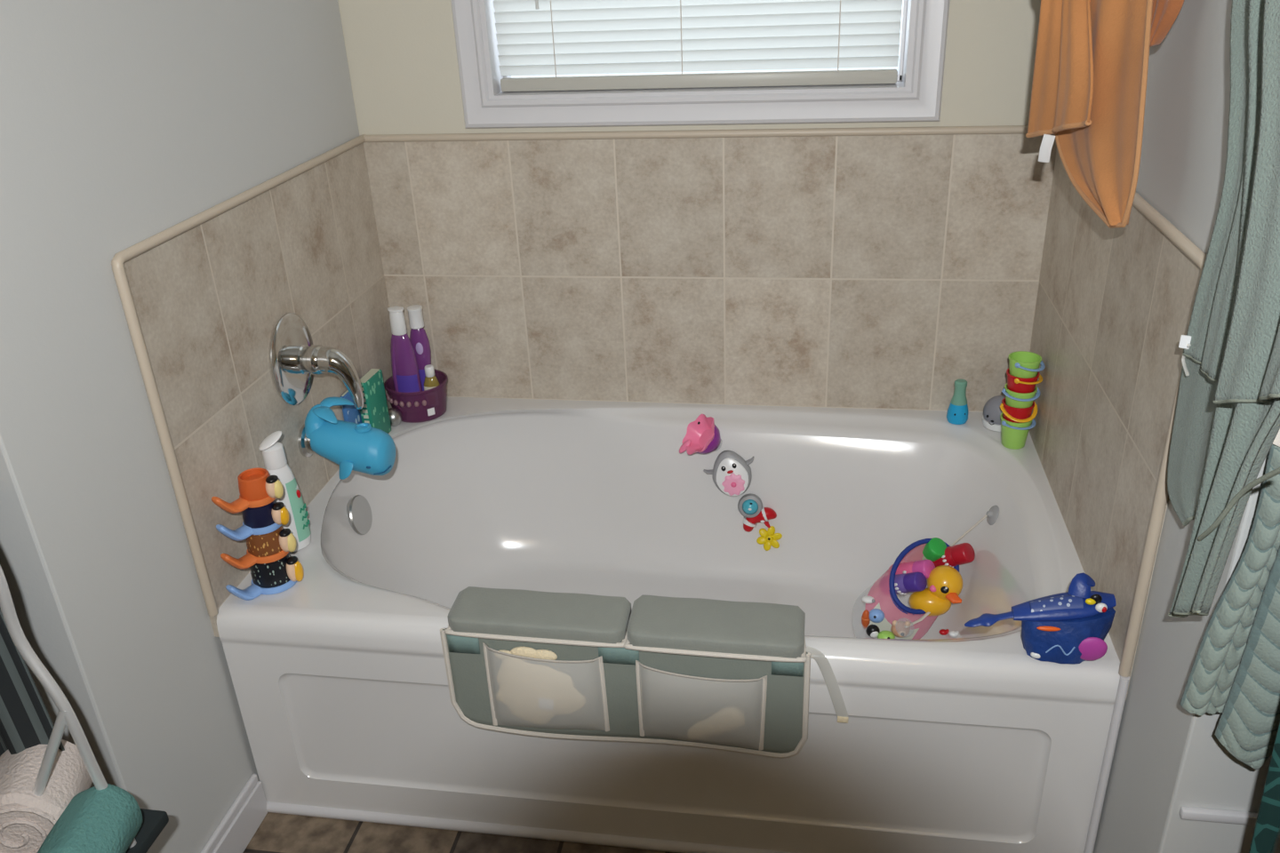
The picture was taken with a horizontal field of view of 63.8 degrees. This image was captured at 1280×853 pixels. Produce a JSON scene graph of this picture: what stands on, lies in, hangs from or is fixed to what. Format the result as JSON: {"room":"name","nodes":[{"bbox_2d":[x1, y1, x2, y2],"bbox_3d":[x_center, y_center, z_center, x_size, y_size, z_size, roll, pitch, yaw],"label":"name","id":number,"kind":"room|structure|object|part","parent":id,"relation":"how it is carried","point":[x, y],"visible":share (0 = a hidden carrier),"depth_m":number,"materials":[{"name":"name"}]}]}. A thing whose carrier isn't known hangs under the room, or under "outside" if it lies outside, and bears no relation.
{"room":"bathroom","nodes":[
{"label":"bathroom","id":0,"kind":"room"},
{"bbox_2d":[0,0,391,852],"bbox_3d":[-0.796,-0.480,1.790,0.134,2.440,1.245,2,27,9],"label":"wall","id":1,"kind":"structure","parent":0,"point":[180,180],"depth_m":1.67,"materials":[{"name":"grey paint"}]},
{"bbox_2d":[200,774,267,852],"bbox_3d":[-0.765,0.780,1.880,0.015,0.098,0.298,2,27,9],"label":"baseboard","id":2,"kind":"structure","parent":1,"relation":"attached to","point":[239,825],"depth_m":1.93,"materials":[{"name":"white paint"}]},
{"bbox_3d":[-0.697,-0.169,2.094,0.017,0.656,0.954,2,27,9],"label":"edge trim","id":3,"kind":"part","parent":1,"relation":"part of","materials":[{"name":"beige tile"}]},
{"bbox_2d":[297,424,315,457],"bbox_3d":[-0.634,0.030,2.137,0.126,0.073,0.072,2,27,9],"label":"tub spout","id":4,"kind":"object","parent":1,"relation":"attached to","point":[304,443],"visible":0.26,"depth_m":2.12,"materials":[{"name":"silver metal"}]},
{"bbox_2d":[304,396,395,479],"bbox_3d":[-0.603,0.024,2.128,0.180,0.158,0.125,2,27,9],"label":"cover","id":5,"kind":"object","parent":4,"relation":"on","point":[363,448],"visible":1,"depth_m":2.10,"materials":[{"name":"blue plastic"}]},
{"bbox_2d":[270,312,363,409],"bbox_3d":[-0.633,-0.128,2.065,0.139,0.200,0.172,2,27,9],"label":"shower valve","id":6,"kind":"object","parent":1,"relation":"attached to","point":[295,360],"visible":1,"depth_m":2.04,"materials":[{"name":"silver metal"}]},
{"bbox_3d":[-0.603,-0.097,2.075,0.080,0.133,0.052,2,27,9],"label":"lever","id":7,"kind":"part","parent":6,"relation":"part of","materials":[{"name":"silver metal"}]},
{"bbox_2d":[242,812,678,852],"bbox_3d":[-0.095,1.088,1.370,4.000,0.060,3.536,2,27,9],"label":"floor","id":8,"kind":"structure","parent":0,"point":[277,833],"depth_m":1.95,"materials":[{"name":"tile"}]},
{"bbox_2d":[0,565,168,852],"bbox_3d":[-0.864,0.550,1.330,0.441,1.005,0.220,2,27,9],"label":"stand","id":9,"kind":"object","parent":8,"relation":"on","point":[26,723],"visible":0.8,"depth_m":1.30,"materials":[{"name":"silver metal"}]},
{"bbox_2d":[0,739,92,852],"bbox_3d":[-0.792,0.488,1.341,0.126,0.122,0.124,-7,27,-9],"label":"rolled towel","id":10,"kind":"object","parent":9,"relation":"on","point":[27,819],"visible":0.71,"depth_m":1.30,"materials":[{"name":"beige fabric"}]},
{"bbox_2d":[37,784,142,852],"bbox_3d":[-0.689,0.523,1.283,0.097,0.093,0.124,-3,26,0],"label":"rolled towel","id":11,"kind":"object","parent":9,"relation":"on","point":[108,820],"visible":1,"depth_m":1.27,"materials":[{"name":"teal fabric"}]},
{"bbox_2d":[126,808,168,852],"bbox_3d":[-0.871,0.574,1.344,0.425,0.020,0.220,2,27,9],"label":"shelf","id":12,"kind":"object","parent":9,"relation":"attached to","point":[154,822],"depth_m":1.38,"materials":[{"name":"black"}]},
{"bbox_2d":[216,396,1119,852],"bbox_3d":[0.078,0.363,2.222,1.524,0.473,0.936,2,27,9],"label":"bathtub","id":13,"kind":"object","parent":8,"relation":"on","point":[967,742],"visible":0.66,"depth_m":1.95,"materials":[{"name":"white plastic"}]},
{"bbox_2d":[225,552,303,600],"bbox_3d":[-0.693,0.267,1.886,0.134,0.065,0.085,-17,30,-27],"label":"cup","id":14,"kind":"object","parent":13,"relation":"on","point":[276,577],"visible":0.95,"depth_m":1.87,"materials":[{"name":"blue plastic"}]},
{"bbox_2d":[220,525,296,569],"bbox_3d":[-0.696,0.213,1.863,0.129,0.058,0.080,-17,30,-27],"label":"cup","id":15,"kind":"object","parent":14,"relation":"on","point":[272,547],"visible":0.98,"depth_m":1.85,"materials":[{"name":"orange plastic"}]},
{"bbox_2d":[216,499,289,541],"bbox_3d":[-0.698,0.163,1.842,0.123,0.055,0.074,-18,30,-28],"label":"cup","id":16,"kind":"object","parent":15,"relation":"on","point":[266,519],"visible":0.93,"depth_m":1.83,"materials":[{"name":"blue plastic"}]},
{"bbox_2d":[211,467,283,513],"bbox_3d":[-0.699,0.115,1.822,0.119,0.055,0.070,-18,30,-28],"label":"cup","id":17,"kind":"object","parent":16,"relation":"on","point":[257,488],"visible":1,"depth_m":1.81,"materials":[{"name":"orange plastic"}]},
{"bbox_2d":[258,431,310,552],"bbox_3d":[-0.680,0.124,1.960,0.072,0.249,0.048,-22,32,-33],"label":"lotion bottle","id":18,"kind":"object","parent":13,"relation":"on","point":[275,460],"visible":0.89,"depth_m":1.95,"materials":[{"name":"white plastic"}]},
{"bbox_3d":[-0.684,0.026,1.904,0.047,0.025,0.034,-22,32,-33],"label":"flip lid","id":19,"kind":"part","parent":18,"relation":"part of","materials":[{"name":"white plastic"}]},
{"bbox_2d":[299,503,309,529],"bbox_3d":[-0.648,0.173,1.989,0.006,0.046,0.028,2,27,9],"label":"print","id":20,"kind":"object","parent":18,"relation":"attached to","point":[304,524],"depth_m":1.99,"materials":[{"name":"teal"}]},
{"bbox_2d":[340,390,362,423],"bbox_3d":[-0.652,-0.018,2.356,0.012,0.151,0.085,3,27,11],"label":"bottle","id":21,"kind":"object","parent":13,"relation":"on","point":[351,413],"visible":0.17,"depth_m":2.32,"materials":[{"name":"blue plastic"}]},
{"bbox_3d":[-0.639,0.200,2.329,0.038,0.090,0.092,2,27,9],"label":"overflow plate","id":22,"kind":"part","parent":13,"relation":"part of","materials":[{"name":"silver metal"}]},
{"bbox_2d":[360,368,391,433],"bbox_3d":[-0.621,-0.045,2.397,0.028,0.161,0.086,3,27,12],"label":"book","id":23,"kind":"object","parent":13,"relation":"on","point":[374,412],"visible":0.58,"depth_m":2.38,"materials":[{"name":"green plastic"}]},
{"bbox_2d":[388,408,402,426],"bbox_3d":[-0.596,-0.023,2.484,0.045,0.045,0.045,2,27,9],"label":"ball","id":24,"kind":"object","parent":13,"relation":"on","point":[396,416],"visible":0.77,"depth_m":2.47,"materials":[{"name":"silver metal"}]},
{"bbox_2d":[384,368,447,423],"bbox_3d":[-0.546,-0.074,2.533,0.153,0.088,0.153,2,27,9],"label":"plastic basket","id":25,"kind":"object","parent":13,"relation":"on","point":[429,404],"visible":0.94,"depth_m":2.48,"materials":[{"name":"purple plastic"}]},
{"bbox_2d":[387,305,422,392],"bbox_3d":[-0.573,-0.160,2.489,0.075,0.269,0.050,8,28,20],"label":"shampoo bottle","id":26,"kind":"object","parent":25,"relation":"in","point":[405,374],"visible":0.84,"depth_m":2.47,"materials":[{"name":"purple plastic"}]},
{"bbox_2d":[406,304,431,391],"bbox_3d":[-0.537,-0.173,2.526,0.045,0.256,0.040,16,32,33],"label":"lotion bottle","id":27,"kind":"object","parent":25,"relation":"in","point":[419,339],"visible":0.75,"depth_m":2.49,"materials":[{"name":"purple plastic"}]},
{"bbox_2d":[424,364,439,390],"bbox_3d":[-0.509,-0.094,2.518,0.041,0.118,0.032,2,27,9],"label":"oil bottle","id":28,"kind":"object","parent":25,"relation":"in","point":[430,381],"visible":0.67,"depth_m":2.50,"materials":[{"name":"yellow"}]},
{"bbox_2d":[439,586,848,759],"bbox_3d":[0.006,0.425,1.748,0.686,0.258,0.132,2,27,9],"label":"bath elbow rest","id":29,"kind":"object","parent":13,"relation":"attached to","point":[717,675],"visible":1,"depth_m":1.70,"materials":[{"name":"grey fabric"}]},
{"bbox_2d":[498,647,557,660],"bbox_3d":[-0.170,0.446,1.740,0.159,0.164,0.028,2,27,9],"label":"washcloth","id":30,"kind":"object","parent":29,"relation":"in","point":[524,652],"visible":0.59,"depth_m":1.71,"materials":[{"name":"beige fabric"}]},
{"bbox_2d":[448,586,631,643],"bbox_3d":[-0.168,0.317,1.732,0.300,0.035,0.098,2,27,9],"label":"cushion","id":31,"kind":"object","parent":29,"relation":"on","point":[518,615],"depth_m":1.71,"materials":[{"name":"grey fabric"}]},
{"bbox_3d":[-0.028,0.449,1.740,0.610,0.215,0.014,2,27,9],"label":"panel","id":32,"kind":"part","parent":29,"relation":"part of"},
{"bbox_2d":[626,594,805,658],"bbox_3d":[0.126,0.327,1.687,0.285,0.035,0.110,2,27,9],"label":"cushion","id":33,"kind":"object","parent":29,"relation":"on","point":[693,627],"depth_m":1.66,"materials":[{"name":"grey fabric"}]},
{"bbox_2d":[679,414,720,455],"bbox_3d":[0.144,0.021,2.422,0.097,0.095,0.093,16,32,33],"label":"toy","id":34,"kind":"object","parent":13,"relation":"attached to","point":[702,436],"visible":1,"depth_m":2.43,"materials":[{"name":"pink plastic"}]},
{"bbox_2d":[696,424,720,454],"bbox_3d":[0.153,0.027,2.425,0.075,0.075,0.079,2,27,9],"label":"cup","id":35,"kind":"object","parent":34,"relation":"on","point":[708,437],"depth_m":2.42,"materials":[{"name":"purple plastic"}]},
{"bbox_2d":[703,449,754,496],"bbox_3d":[0.211,0.113,2.452,0.121,0.108,0.064,2,27,9],"label":"toy","id":36,"kind":"object","parent":13,"relation":"attached to","point":[731,473],"visible":1,"depth_m":2.44,"materials":[{"name":"grey plastic"}]},
{"bbox_2d":[721,472,744,495],"bbox_3d":[0.222,0.137,2.438,0.054,0.054,0.021,2,27,9],"label":"flower","id":37,"kind":"object","parent":36,"relation":"on","point":[732,484],"depth_m":2.43,"materials":[{"name":"pink plastic"}]},
{"bbox_2d":[737,493,762,518],"bbox_3d":[0.264,0.192,2.466,0.060,0.059,0.042,2,27,9],"label":"spinner","id":38,"kind":"object","parent":13,"relation":"in","point":[749,506],"visible":1,"depth_m":2.46,"materials":[{"name":"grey plastic"}]},
{"bbox_2d":[742,506,776,532],"bbox_3d":[0.288,0.223,2.478,0.082,0.063,0.036,0,26,5],"label":"toy","id":39,"kind":"object","parent":13,"relation":"attached to","point":[766,514],"visible":0.98,"depth_m":2.46,"materials":[{"name":"red plastic"}]},
{"bbox_2d":[756,526,782,551],"bbox_3d":[0.312,0.271,2.486,0.061,0.059,0.023,2,27,9],"label":"spinner","id":40,"kind":"object","parent":13,"relation":"attached to","point":[769,538],"visible":1,"depth_m":2.48,"materials":[{"name":"yellow plastic"}]},
{"bbox_2d":[864,505,999,639],"bbox_3d":[0.599,0.321,2.194,0.324,0.287,0.147,-19,30,-29],"label":"bag","id":41,"kind":"object","parent":13,"relation":"in","point":[883,590],"visible":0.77,"depth_m":2.18,"materials":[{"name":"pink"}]},
{"bbox_2d":[861,609,870,629],"bbox_3d":[0.478,0.408,2.176,0.019,0.048,0.019,2,27,9],"label":"toy","id":42,"kind":"object","parent":41,"relation":"in","point":[865,618],"visible":0.99,"depth_m":2.17,"materials":[{"name":"orange plastic"}]},
{"bbox_2d":[861,596,875,603],"bbox_3d":[0.486,0.369,2.188,0.028,0.014,0.020,2,27,9],"label":"toy","id":43,"kind":"object","parent":41,"relation":"in","point":[866,599],"visible":1,"depth_m":2.18,"materials":[{"name":"white plastic"}]},
{"bbox_2d":[865,624,879,638],"bbox_3d":[0.487,0.428,2.149,0.028,0.028,0.026,2,27,9],"label":"toy","id":44,"kind":"object","parent":41,"relation":"in","point":[872,631],"visible":1,"depth_m":2.14,"materials":[{"name":"black plastic"}]},
{"bbox_2d":[869,608,884,623],"bbox_3d":[0.498,0.399,2.167,0.034,0.030,0.031,2,27,9],"label":"toy","id":45,"kind":"object","parent":41,"relation":"in","point":[876,615],"visible":1,"depth_m":2.16,"materials":[{"name":"blue plastic"}]},
{"bbox_2d":[877,630,895,639],"bbox_3d":[0.512,0.439,2.139,0.036,0.026,0.031,2,27,9],"label":"toy","id":46,"kind":"object","parent":41,"relation":"in","point":[883,635],"visible":0.59,"depth_m":2.13,"materials":[{"name":"green plastic"}]},
{"bbox_3d":[0.533,0.423,2.174,0.114,0.092,0.037,2,27,9],"label":"print panel","id":47,"kind":"part","parent":41,"relation":"part of","materials":[{"name":"white"}]},
{"bbox_2d":[890,620,910,637],"bbox_3d":[0.541,0.419,2.136,0.036,0.040,0.032,20,34,39],"label":"toy","id":48,"kind":"object","parent":41,"relation":"in","point":[898,629],"visible":1,"depth_m":2.12,"materials":[{"name":"brown plastic"}]},
{"bbox_3d":[0.580,0.357,2.201,0.193,0.180,0.155,2,27,9],"label":"pink panel","id":49,"kind":"part","parent":41,"relation":"part of","materials":[{"name":"pink fabric"}]},
{"bbox_2d":[894,571,927,595],"bbox_3d":[0.560,0.336,2.193,0.102,0.082,0.046,22,35,40],"label":"paint bottle","id":50,"kind":"object","parent":41,"relation":"in","point":[912,582],"visible":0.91,"depth_m":2.16,"materials":[{"name":"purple plastic"}]},
{"bbox_2d":[894,583,906,595],"bbox_3d":[0.561,0.345,2.191,0.041,0.032,0.018,-13,28,-19],"label":"print","id":51,"kind":"object","parent":50,"relation":"attached to","point":[900,588],"depth_m":2.18,"materials":[{"name":"white paint"}]},
{"bbox_2d":[889,560,935,579],"bbox_3d":[0.583,0.312,2.210,0.102,0.081,0.046,21,35,39],"label":"paint bottle","id":52,"kind":"object","parent":41,"relation":"in","point":[925,567],"visible":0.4,"depth_m":2.18,"materials":[{"name":"pink plastic"}]},
{"bbox_2d":[922,537,946,561],"bbox_3d":[0.629,0.282,2.250,0.046,0.102,0.090,-17,29,-26],"label":"paint bottle","id":53,"kind":"object","parent":41,"relation":"in","point":[934,549],"visible":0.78,"depth_m":2.21,"materials":[{"name":"green plastic"}]},
{"bbox_2d":[908,565,963,616],"bbox_3d":[0.625,0.351,2.172,0.109,0.112,0.092,2,27,9],"label":"rubber duck","id":54,"kind":"object","parent":41,"relation":"in","point":[945,583],"visible":0.98,"depth_m":2.15},
{"bbox_2d":[932,543,975,567],"bbox_3d":[0.668,0.282,2.217,0.102,0.086,0.047,17,33,35],"label":"toy","id":55,"kind":"object","parent":41,"relation":"in","point":[964,553],"visible":0.81,"depth_m":2.19,"materials":[{"name":"red plastic"}]},
{"bbox_2d":[941,555,953,567],"bbox_3d":[0.668,0.290,2.212,0.041,0.035,0.019,-11,27,-17],"label":"print","id":56,"kind":"object","parent":55,"relation":"attached to","point":[946,560],"depth_m":2.20,"materials":[{"name":"white paint"}]},
{"bbox_2d":[985,505,999,525],"bbox_3d":[0.744,0.187,2.173,0.024,0.041,0.044,2,27,9],"label":"cup","id":57,"kind":"object","parent":41,"relation":"on","point":[992,515],"depth_m":2.16,"materials":[{"name":"plastic"}]},
{"bbox_2d":[939,629,948,635],"bbox_3d":[0.645,0.436,2.179,0.022,0.013,0.014,2,27,9],"label":"toy","id":58,"kind":"object","parent":13,"relation":"in","point":[942,632],"visible":0.95,"depth_m":2.17,"materials":[{"name":"red plastic"}]},
{"bbox_2d":[948,631,958,637],"bbox_3d":[0.651,0.430,2.133,0.022,0.013,0.014,2,27,9],"label":"toy","id":59,"kind":"object","parent":13,"relation":"in","point":[952,634],"visible":1,"depth_m":2.13,"materials":[{"name":"white plastic"}]},
{"bbox_2d":[946,378,968,424],"bbox_3d":[0.732,-0.058,2.359,0.049,0.104,0.044,-3,26,-1],"label":"toy","id":60,"kind":"object","parent":13,"relation":"on","point":[957,413],"visible":1,"depth_m":2.35,"materials":[{"name":"blue plastic"}]},
{"bbox_2d":[982,395,1005,431],"bbox_3d":[0.818,-0.031,2.334,0.077,0.080,0.070,12,30,27],"label":"toy","id":61,"kind":"object","parent":13,"relation":"on","point":[991,420],"visible":0.66,"depth_m":2.32,"materials":[{"name":"grey plastic"}]},
{"bbox_2d":[1000,412,1036,449],"bbox_3d":[0.823,0.012,2.248,0.074,0.069,0.074,6,27,17],"label":"bucket","id":62,"kind":"object","parent":13,"relation":"on","point":[1013,436],"visible":0.7,"depth_m":2.23,"materials":[{"name":"green plastic"}]},
{"bbox_2d":[1000,397,1037,423],"bbox_3d":[0.819,-0.019,2.232,0.074,0.069,0.074,-22,32,-34],"label":"bucket","id":63,"kind":"object","parent":62,"relation":"on","point":[1017,415],"visible":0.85,"depth_m":2.21,"materials":[{"name":"red plastic"}]},
{"bbox_3d":[0.819,-0.028,2.212,0.080,0.024,0.042,-3,26,0],"label":"handle","id":64,"kind":"part","parent":63,"relation":"part of","materials":[{"name":"orange plastic"}]},
{"bbox_2d":[1001,383,1039,407],"bbox_3d":[0.819,-0.051,2.217,0.074,0.069,0.074,19,33,37],"label":"bucket","id":65,"kind":"object","parent":63,"relation":"on","point":[1012,399],"visible":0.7,"depth_m":2.19,"materials":[{"name":"green plastic"}]},
{"bbox_3d":[0.818,-0.066,2.192,0.080,0.010,0.042,-2,26,2],"label":"handle","id":66,"kind":"part","parent":65,"relation":"part of","materials":[{"name":"blue plastic"}]},
{"bbox_2d":[1006,368,1042,393],"bbox_3d":[0.822,-0.083,2.204,0.074,0.069,0.074,-8,27,-11],"label":"bucket","id":67,"kind":"object","parent":65,"relation":"on","point":[1014,384],"visible":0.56,"depth_m":2.18,"materials":[{"name":"red plastic"}]},
{"bbox_2d":[1008,351,1045,378],"bbox_3d":[0.821,-0.115,2.188,0.074,0.069,0.074,-6,26,-6],"label":"bucket","id":68,"kind":"object","parent":67,"relation":"on","point":[1025,364],"visible":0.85,"depth_m":2.17,"materials":[{"name":"green plastic"}]},
{"bbox_3d":[0.830,-0.130,2.168,0.042,0.014,0.080,21,34,39],"label":"handle","id":69,"kind":"part","parent":68,"relation":"part of","materials":[{"name":"blue plastic"}]},
{"bbox_3d":[0.833,-0.102,2.183,0.042,0.008,0.080,16,32,34],"label":"handle","id":70,"kind":"part","parent":67,"relation":"part of","materials":[{"name":"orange plastic"}]},
{"bbox_3d":[0.829,-0.005,2.224,0.080,0.008,0.042,-14,28,-22],"label":"handle","id":71,"kind":"part","parent":62,"relation":"part of","materials":[{"name":"blue plastic"}]},
{"bbox_2d":[964,572,1116,664],"bbox_3d":[0.624,0.298,1.611,0.224,0.132,0.075,2,27,9],"label":"toy","id":72,"kind":"object","parent":13,"relation":"on","point":[1072,627],"visible":1,"depth_m":1.59,"materials":[{"name":"blue plastic"}]},
{"bbox_3d":[0.646,0.279,1.601,0.075,0.037,0.033,2,27,9],"label":"spotted panel","id":73,"kind":"part","parent":72,"relation":"part of","materials":[{"name":"blue plastic"}]},
{"bbox_2d":[266,801,793,852],"bbox_3d":[0.014,0.774,1.911,1.524,0.024,0.024,2,27,9],"label":"trim","id":74,"kind":"structure","parent":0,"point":[580,837],"depth_m":1.94,"materials":[{"name":"white paint"}]},
{"bbox_2d":[337,0,1056,412],"bbox_3d":[0.108,-0.755,2.260,4.000,2.440,0.148,2,27,9],"label":"wall","id":75,"kind":"structure","parent":0,"point":[888,266],"depth_m":2.34,"materials":[{"name":"beige tile"}]},
{"bbox_3d":[0.114,-0.638,2.243,1.524,0.017,0.017,2,27,9],"label":"edge trim","id":76,"kind":"part","parent":75,"relation":"part of","materials":[{"name":"beige tile"}]},
{"bbox_2d":[450,0,950,128],"bbox_3d":[0.110,-1.014,2.124,1.036,0.743,0.140,2,27,9],"label":"window","id":77,"kind":"structure","parent":75,"relation":"in","point":[916,94],"depth_m":2.20,"materials":[{"name":"white paint"}]},
{"bbox_2d":[492,0,902,92],"bbox_3d":[0.103,-1.003,2.108,0.864,0.593,0.042,2,27,9],"label":"mini blind","id":78,"kind":"object","parent":77,"relation":"attached to","point":[536,30],"visible":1,"depth_m":2.20,"materials":[{"name":"plastic"}]},
{"bbox_3d":[-0.196,-1.008,2.149,0.002,0.532,0.002,2,27,9],"label":"ladder cord","id":79,"kind":"part","parent":78,"relation":"part of","materials":[{"name":"beige fabric"}]},
{"bbox_3d":[0.080,-0.999,2.104,0.002,0.532,0.002,2,27,9],"label":"ladder cord","id":80,"kind":"part","parent":78,"relation":"part of","materials":[{"name":"beige fabric"}]},
{"bbox_3d":[0.116,-0.753,2.236,0.864,0.029,0.026,2,27,9],"label":"rail","id":81,"kind":"part","parent":78,"relation":"part of","materials":[{"name":"grey plastic"}]},
{"bbox_3d":[0.406,-0.988,2.051,0.002,0.532,0.002,2,27,9],"label":"ladder cord","id":82,"kind":"part","parent":78,"relation":"part of","materials":[{"name":"beige fabric"}]},
{"bbox_3d":[0.117,-1.030,2.163,0.884,0.596,0.035,2,27,9],"label":"sash","id":83,"kind":"part","parent":77,"relation":"part of","materials":[{"name":"white paint"}]},
{"bbox_2d":[1028,0,1271,852],"bbox_3d":[0.828,-0.444,1.560,0.134,2.440,1.173,2,27,9],"label":"wall","id":84,"kind":"structure","parent":0,"point":[1114,307],"depth_m":1.52,"materials":[{"name":"grey paint"}]},
{"bbox_2d":[1083,675,1129,852],"bbox_3d":[0.752,0.558,1.663,0.014,0.387,0.013,2,27,9],"label":"trim","id":85,"kind":"structure","parent":84,"relation":"attached to","point":[1124,682],"depth_m":1.65,"materials":[{"name":"white paint"}]},
{"bbox_3d":[0.805,-0.121,1.851,0.017,0.656,0.954,2,27,9],"label":"edge trim","id":86,"kind":"part","parent":84,"relation":"part of","materials":[{"name":"beige tile"}]},
{"bbox_2d":[1179,806,1257,825],"bbox_3d":[0.783,0.524,1.382,0.105,0.015,0.012,2,27,9],"label":"trim","id":87,"kind":"structure","parent":84,"relation":"attached to","point":[1189,813],"depth_m":1.38,"materials":[{"name":"white paint"}]},
{"bbox_2d":[1179,429,1279,769],"bbox_3d":[0.736,0.160,1.167,0.152,0.539,0.083,2,27,9],"label":"towel","id":88,"kind":"object","parent":84,"relation":"hanging from","point":[1235,673],"visible":0.98,"depth_m":1.21,"materials":[{"name":"green fabric"}]},
{"bbox_3d":[0.753,-1.146,1.451,0.060,0.044,0.044,2,27,9],"label":"wall hook","id":89,"kind":"object","parent":84,"relation":"attached to","visible":0},
{"bbox_2d":[1025,0,1184,228],"bbox_3d":[0.670,-0.718,1.477,0.151,0.785,0.430,2,27,9],"label":"towel","id":90,"kind":"object","parent":89,"relation":"hanging from","point":[1089,91],"visible":1,"depth_m":1.50,"materials":[{"name":"brown fabric"}]},
{"bbox_2d":[1248,722,1279,852],"bbox_3d":[0.883,0.441,1.089,0.480,1.264,0.056,2,27,9],"label":"shower curtain","id":91,"kind":"object","parent":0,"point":[1266,838],"visible":1,"depth_m":1.13,"materials":[{"name":"green fabric"}]},
{"bbox_3d":[0.706,0.439,1.120,0.016,1.255,0.015,2,27,9],"label":"post","id":92,"kind":"part","parent":91,"relation":"part of","materials":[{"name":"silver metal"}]},
{"bbox_3d":[0.653,-0.764,0.912,0.060,0.044,0.044,2,27,9],"label":"wall hook","id":93,"kind":"object","parent":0,"visible":0},
{"bbox_2d":[1167,0,1279,617],"bbox_3d":[0.628,-0.236,1.037,0.055,1.058,0.529,5,27,16],"label":"bath towel","id":94,"kind":"object","parent":93,"relation":"hanging from","point":[1227,421],"visible":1,"depth_m":1.09,"materials":[{"name":"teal fabric"}]}
]}

